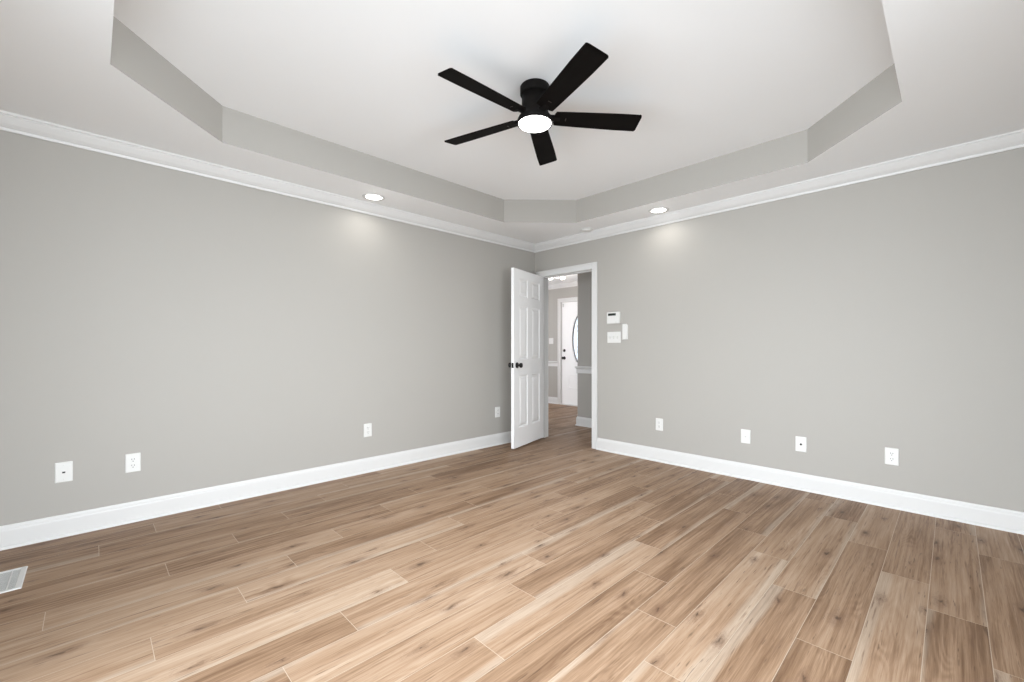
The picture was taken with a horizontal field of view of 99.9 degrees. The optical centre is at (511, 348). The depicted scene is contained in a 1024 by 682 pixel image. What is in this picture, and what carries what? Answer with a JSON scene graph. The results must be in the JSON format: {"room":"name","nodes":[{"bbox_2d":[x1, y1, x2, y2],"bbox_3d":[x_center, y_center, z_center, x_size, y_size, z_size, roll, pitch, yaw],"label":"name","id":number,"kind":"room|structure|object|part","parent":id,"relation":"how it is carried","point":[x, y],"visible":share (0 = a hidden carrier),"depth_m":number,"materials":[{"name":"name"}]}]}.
{"room":"empty bedroom","nodes":[
{"label":"empty bedroom","id":0,"kind":"room"},
{"bbox_2d":[0,130,534,525],"bbox_3d":[-1.404,-0.230,3.908,4.620,2.900,0.120,0,0,-44],"label":"wall","id":1,"kind":"structure","parent":0,"point":[215,332],"depth_m":3.08,"materials":[{"name":"grey paint"}]},
{"bbox_2d":[55,461,72,482],"bbox_3d":[-2.678,0.737,2.573,0.075,0.120,0.009,0,0,-44],"label":"cable wall plate","id":2,"kind":"object","parent":1,"relation":"attached to","point":[63,470],"visible":1,"depth_m":2.57,"materials":[{"name":"white plastic"}]},
{"bbox_2d":[125,453,140,472],"bbox_3d":[-2.455,0.739,2.790,0.075,0.120,0.009,0,0,-44],"label":"wall outlet","id":3,"kind":"object","parent":1,"relation":"attached to","point":[132,461],"visible":1,"depth_m":2.79,"materials":[{"name":"white plastic"}]},
{"bbox_2d":[0,431,510,550],"bbox_3d":[-1.310,1.055,3.898,4.500,0.130,0.026,0,0,-44],"label":"baseboard","id":4,"kind":"structure","parent":1,"relation":"attached to","point":[20,534],"depth_m":3.07,"materials":[{"name":"white paint"}]},
{"bbox_2d":[0,110,534,252],"bbox_3d":[-1.296,-1.266,3.883,4.500,0.088,0.068,0,0,-44],"label":"crown molding","id":5,"kind":"structure","parent":1,"relation":"attached to","point":[9,122],"depth_m":3.08,"materials":[{"name":"white paint"}]},
{"bbox_2d":[364,423,371,436],"bbox_3d":[-1.308,0.740,3.912,0.075,0.120,0.009,0,0,-44],"label":"wall outlet","id":6,"kind":"object","parent":1,"relation":"attached to","point":[367,427],"visible":1,"depth_m":3.91,"materials":[{"name":"white plastic"}]},
{"bbox_2d":[495,407,499,416],"bbox_3d":[-0.166,0.739,5.029,0.075,0.120,0.009,0,0,-44],"label":"wall outlet","id":7,"kind":"object","parent":1,"relation":"attached to","point":[497,409],"visible":1,"depth_m":5.02,"materials":[{"name":"white plastic"}]},
{"bbox_2d":[110,16,901,222],"bbox_3d":[0.112,-1.427,2.510,3.543,0.235,3.060,0,0,-44],"label":"tray ceiling edge","id":8,"kind":"structure","parent":0,"point":[132,56],"depth_m":3.14,"materials":[{"name":"grey paint"}]},
{"bbox_2d":[0,403,1023,681],"bbox_3d":[0.030,1.180,4.487,7.840,0.120,7.860,0,0,-44],"label":"floor","id":9,"kind":"structure","parent":0,"point":[556,557],"depth_m":2.02,"materials":[{"name":"brown wood"}]},
{"bbox_2d":[0,566,27,593],"bbox_3d":[-2.446,1.117,2.063,0.150,0.005,0.286,0,0,-44],"label":"floor vent","id":10,"kind":"object","parent":9,"relation":"in","point":[13,579],"visible":1,"depth_m":2.09,"materials":[{"name":"white metal"}]},
{"bbox_2d":[0,0,1023,243],"bbox_3d":[0.135,-1.468,2.420,4.500,0.315,4.160,0,0,-44],"label":"ceiling","id":11,"kind":"structure","parent":0,"point":[706,79],"depth_m":2.33,"materials":[{"name":"white paint"}]},
{"bbox_2d":[362,193,384,200],"bbox_3d":[-1.193,-1.307,3.716,0.190,0.006,0.190,0,0,-44],"label":"recessed light","id":12,"kind":"object","parent":11,"relation":"in","point":[369,196],"visible":1,"depth_m":3.70,"materials":[{"name":"white paint"}]},
{"bbox_2d":[438,42,641,165],"bbox_3d":[0.103,-1.431,2.519,1.193,0.229,1.236,0,0,-44],"label":"ceiling fan","id":13,"kind":"object","parent":11,"relation":"hanging from","point":[537,96],"visible":1,"depth_m":2.47,"materials":[{"name":"black"}]},
{"bbox_3d":[-0.189,-1.365,2.729,0.520,0.036,0.133,0,0,30],"label":"blade","id":14,"kind":"part","parent":13,"relation":"part of","materials":[{"name":"black wood"}]},
{"bbox_3d":[-0.148,-1.365,2.297,0.523,0.036,0.140,0,0,-44],"label":"blade","id":15,"kind":"part","parent":13,"relation":"part of","materials":[{"name":"black wood"}]},
{"bbox_2d":[519,115,550,132],"bbox_3d":[0.135,-1.326,2.542,0.191,0.020,0.191,0,0,-44],"label":"diffuser","id":16,"kind":"object","parent":13,"relation":"attached to","point":[527,123],"depth_m":2.52,"materials":[{"name":"white glass"}]},
{"bbox_3d":[0.213,-1.365,2.908,0.133,0.036,0.520,0,0,12],"label":"blade","id":17,"kind":"part","parent":13,"relation":"part of","materials":[{"name":"black wood"}]},
{"bbox_3d":[0.194,-1.368,2.412,0.067,0.026,0.145,0,0,-24],"label":"blade arm","id":18,"kind":"part","parent":13,"relation":"part of","materials":[{"name":"black metal"}]},
{"bbox_3d":[0.277,-1.368,2.558,0.145,0.026,0.067,0,0,-6],"label":"blade arm","id":19,"kind":"part","parent":13,"relation":"part of","materials":[{"name":"black metal"}]},
{"bbox_3d":[0.287,-1.365,2.200,0.133,0.036,0.520,0,0,-24],"label":"blade","id":20,"kind":"part","parent":13,"relation":"part of","materials":[{"name":"black wood"}]},
{"bbox_3d":[0.507,-1.365,2.581,0.520,0.036,0.133,0,0,-6],"label":"blade","id":21,"kind":"part","parent":13,"relation":"part of","materials":[{"name":"black wood"}]},
{"bbox_2d":[581,228,592,231],"bbox_3d":[0.821,-1.298,4.725,0.134,0.023,0.134,0,0,-44],"label":"smoke detector","id":22,"kind":"object","parent":11,"relation":"attached to","point":[582,229],"visible":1,"depth_m":4.69,"materials":[{"name":"white plastic"}]},
{"bbox_2d":[648,207,668,213],"bbox_3d":[1.387,-1.307,4.072,0.190,0.006,0.190,0,0,-44],"label":"recessed light","id":23,"kind":"object","parent":11,"relation":"in","point":[657,210],"visible":1,"depth_m":4.07,"materials":[{"name":"white paint"}]},
{"bbox_2d":[548,286,577,397],"bbox_3d":[1.976,-0.230,7.760,0.120,2.900,5.540,0,0,-44],"label":"wall","id":24,"kind":"structure","parent":0,"point":[554,295],"depth_m":8.81,"materials":[{"name":"grey paint"}]},
{"bbox_2d":[548,397,557,403],"bbox_3d":[0.499,1.055,9.166,0.026,0.130,1.225,0,0,-44],"label":"baseboard","id":25,"kind":"structure","parent":24,"relation":"attached to","point":[554,400],"depth_m":8.81,"materials":[{"name":"white paint"}]},
{"bbox_2d":[548,361,557,365],"bbox_3d":[0.497,0.306,9.164,0.030,0.104,1.225,0,0,-44],"label":"chair rail","id":26,"kind":"object","parent":24,"relation":"attached to","point":[550,363],"visible":0.34,"depth_m":8.81,"materials":[{"name":"white paint"}]},
{"bbox_2d":[548,281,577,289],"bbox_3d":[1.908,-1.266,7.695,0.068,0.088,5.300,0,0,-44],"label":"crown molding","id":27,"kind":"structure","parent":24,"relation":"attached to","point":[574,283],"depth_m":8.59,"materials":[{"name":"white paint"}]},
{"bbox_2d":[558,297,577,403],"bbox_3d":[1.378,0.054,8.358,0.139,2.132,1.164,0,0,-44],"label":"door frame","id":28,"kind":"structure","parent":24,"relation":"attached to","point":[571,299],"depth_m":8.69,"materials":[{"name":"white paint"}]},
{"bbox_2d":[562,301,577,404],"bbox_3d":[1.347,0.087,8.328,0.113,2.025,0.990,0,0,-44],"label":"door","id":29,"kind":"structure","parent":24,"relation":"in","point":[569,309],"depth_m":8.54,"materials":[{"name":"white paint"}]},
{"bbox_3d":[1.199,0.647,8.491,0.009,0.285,0.240,0,0,-44],"label":"panel","id":30,"kind":"part","parent":29,"relation":"part of","materials":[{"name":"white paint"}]},
{"bbox_3d":[1.373,-0.191,8.311,0.012,1.138,0.578,0,0,-44],"label":"glass frame","id":31,"kind":"part","parent":29,"relation":"part of","materials":[{"name":"white paint"}]},
{"bbox_3d":[1.392,-0.191,8.330,0.006,1.066,0.506,0,0,-44],"label":"oval glass","id":32,"kind":"part","parent":29,"relation":"part of","materials":[{"name":"white"}]},
{"bbox_2d":[548,274,577,284],"bbox_3d":[0.996,-1.360,6.802,2.620,0.100,5.300,0,0,-44],"label":"ceiling","id":33,"kind":"structure","parent":0,"point":[569,278],"depth_m":8.26,"materials":[{"name":"white paint"}]},
{"bbox_2d":[548,276,564,280],"bbox_3d":[0.755,-1.242,7.394,0.307,0.137,0.297,0,0,-44],"label":"ceiling lamp","id":34,"kind":"object","parent":33,"relation":"attached to","point":[562,278],"visible":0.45,"depth_m":7.39,"materials":[{"name":"silver metal"}]},
{"bbox_2d":[578,272,591,417],"bbox_3d":[1.812,-0.070,5.515,0.120,2.580,2.318,0,0,-44],"label":"wall","id":35,"kind":"structure","parent":0,"point":[584,279],"depth_m":6.20,"materials":[{"name":"grey paint"}]},
{"bbox_2d":[575,416,591,427],"bbox_3d":[1.803,1.055,5.524,0.172,0.130,2.344,0,0,-44],"label":"baseboard","id":36,"kind":"structure","parent":35,"relation":"attached to","point":[580,421],"depth_m":6.20,"materials":[{"name":"white paint"}]},
{"bbox_2d":[575,366,591,373],"bbox_3d":[1.802,0.306,5.526,0.180,0.104,2.348,0,0,-44],"label":"chair rail","id":37,"kind":"object","parent":35,"relation":"attached to","point":[579,369],"visible":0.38,"depth_m":6.20,"materials":[{"name":"white paint"}]},
{"bbox_2d":[535,147,1023,511],"bbox_3d":[0.744,-0.230,5.101,0.120,2.900,7.380,0,0,-44],"label":"wall","id":38,"kind":"structure","parent":0,"point":[857,321],"depth_m":3.24,"materials":[{"name":"grey paint"}]},
{"bbox_2d":[508,268,543,448],"bbox_3d":[0.193,0.104,5.056,0.173,1.992,0.762,0,0,30],"label":"door","id":39,"kind":"structure","parent":38,"relation":"in","point":[526,365],"depth_m":5.00,"materials":[{"name":"white paint"}]},
{"bbox_3d":[0.084,0.183,4.765,0.069,0.066,0.066,0,0,30],"label":"knob","id":40,"kind":"part","parent":39,"relation":"part of","materials":[{"name":"black metal"}]},
{"bbox_2d":[536,262,597,448],"bbox_3d":[0.673,0.075,5.161,0.140,2.089,0.909,0,0,-44],"label":"door frame","id":41,"kind":"structure","parent":38,"relation":"attached to","point":[594,265],"depth_m":4.83,"materials":[{"name":"white paint"}]},
{"bbox_2d":[607,312,620,323],"bbox_3d":[1.093,-0.332,4.636,0.031,0.126,0.158,0,0,-44],"label":"alarm keypad","id":42,"kind":"object","parent":38,"relation":"attached to","point":[612,317],"visible":1,"depth_m":4.62,"materials":[{"name":"white plastic"}]},
{"bbox_2d":[607,332,620,342],"bbox_3d":[1.095,-0.123,4.643,0.019,0.120,0.164,0,0,-44],"label":"switch plate","id":43,"kind":"object","parent":38,"relation":"attached to","point":[612,337],"visible":1,"depth_m":4.64,"materials":[{"name":"white plastic"}]},
{"bbox_2d":[622,324,627,339],"bbox_3d":[1.191,-0.180,4.542,0.022,0.164,0.060,0,0,-44],"label":"remote holder","id":44,"kind":"object","parent":38,"relation":"attached to","point":[624,326],"visible":1,"depth_m":4.53,"materials":[{"name":"white plastic"}]},
{"bbox_2d":[656,418,662,430],"bbox_3d":[1.462,0.752,4.275,0.009,0.120,0.075,0,0,-44],"label":"wall outlet","id":45,"kind":"object","parent":38,"relation":"attached to","point":[659,422],"visible":1,"depth_m":4.27,"materials":[{"name":"white plastic"}]},
{"bbox_2d":[741,429,749,443],"bbox_3d":[2.013,0.756,3.712,0.008,0.120,0.075,0,0,-44],"label":"cable wall plate","id":46,"kind":"object","parent":38,"relation":"attached to","point":[745,434],"visible":1,"depth_m":3.71,"materials":[{"name":"white plastic"}]},
{"bbox_2d":[535,129,1023,252],"bbox_3d":[1.719,-1.266,3.970,0.068,0.088,4.160,0,0,-44],"label":"crown molding","id":47,"kind":"structure","parent":38,"relation":"attached to","point":[1012,140],"depth_m":3.30,"materials":[{"name":"white paint"}]},
{"bbox_2d":[795,436,806,451],"bbox_3d":[2.293,0.759,3.420,0.016,0.120,0.075,0,0,-44],"label":"cable wall plate","id":48,"kind":"object","parent":38,"relation":"attached to","point":[800,442],"visible":1,"depth_m":3.42,"materials":[{"name":"white plastic"}]},
{"bbox_2d":[596,438,1023,534],"bbox_3d":[2.067,1.055,3.644,0.026,0.130,3.208,0,0,-44],"label":"baseboard","id":49,"kind":"structure","parent":38,"relation":"attached to","point":[1007,520],"depth_m":3.23,"materials":[{"name":"white paint"}]},
{"bbox_2d":[885,447,898,465],"bbox_3d":[2.676,0.760,3.034,0.009,0.120,0.075,0,0,-44],"label":"wall outlet","id":50,"kind":"object","parent":38,"relation":"attached to","point":[891,454],"visible":1,"depth_m":3.03,"materials":[{"name":"white plastic"}]}
]}

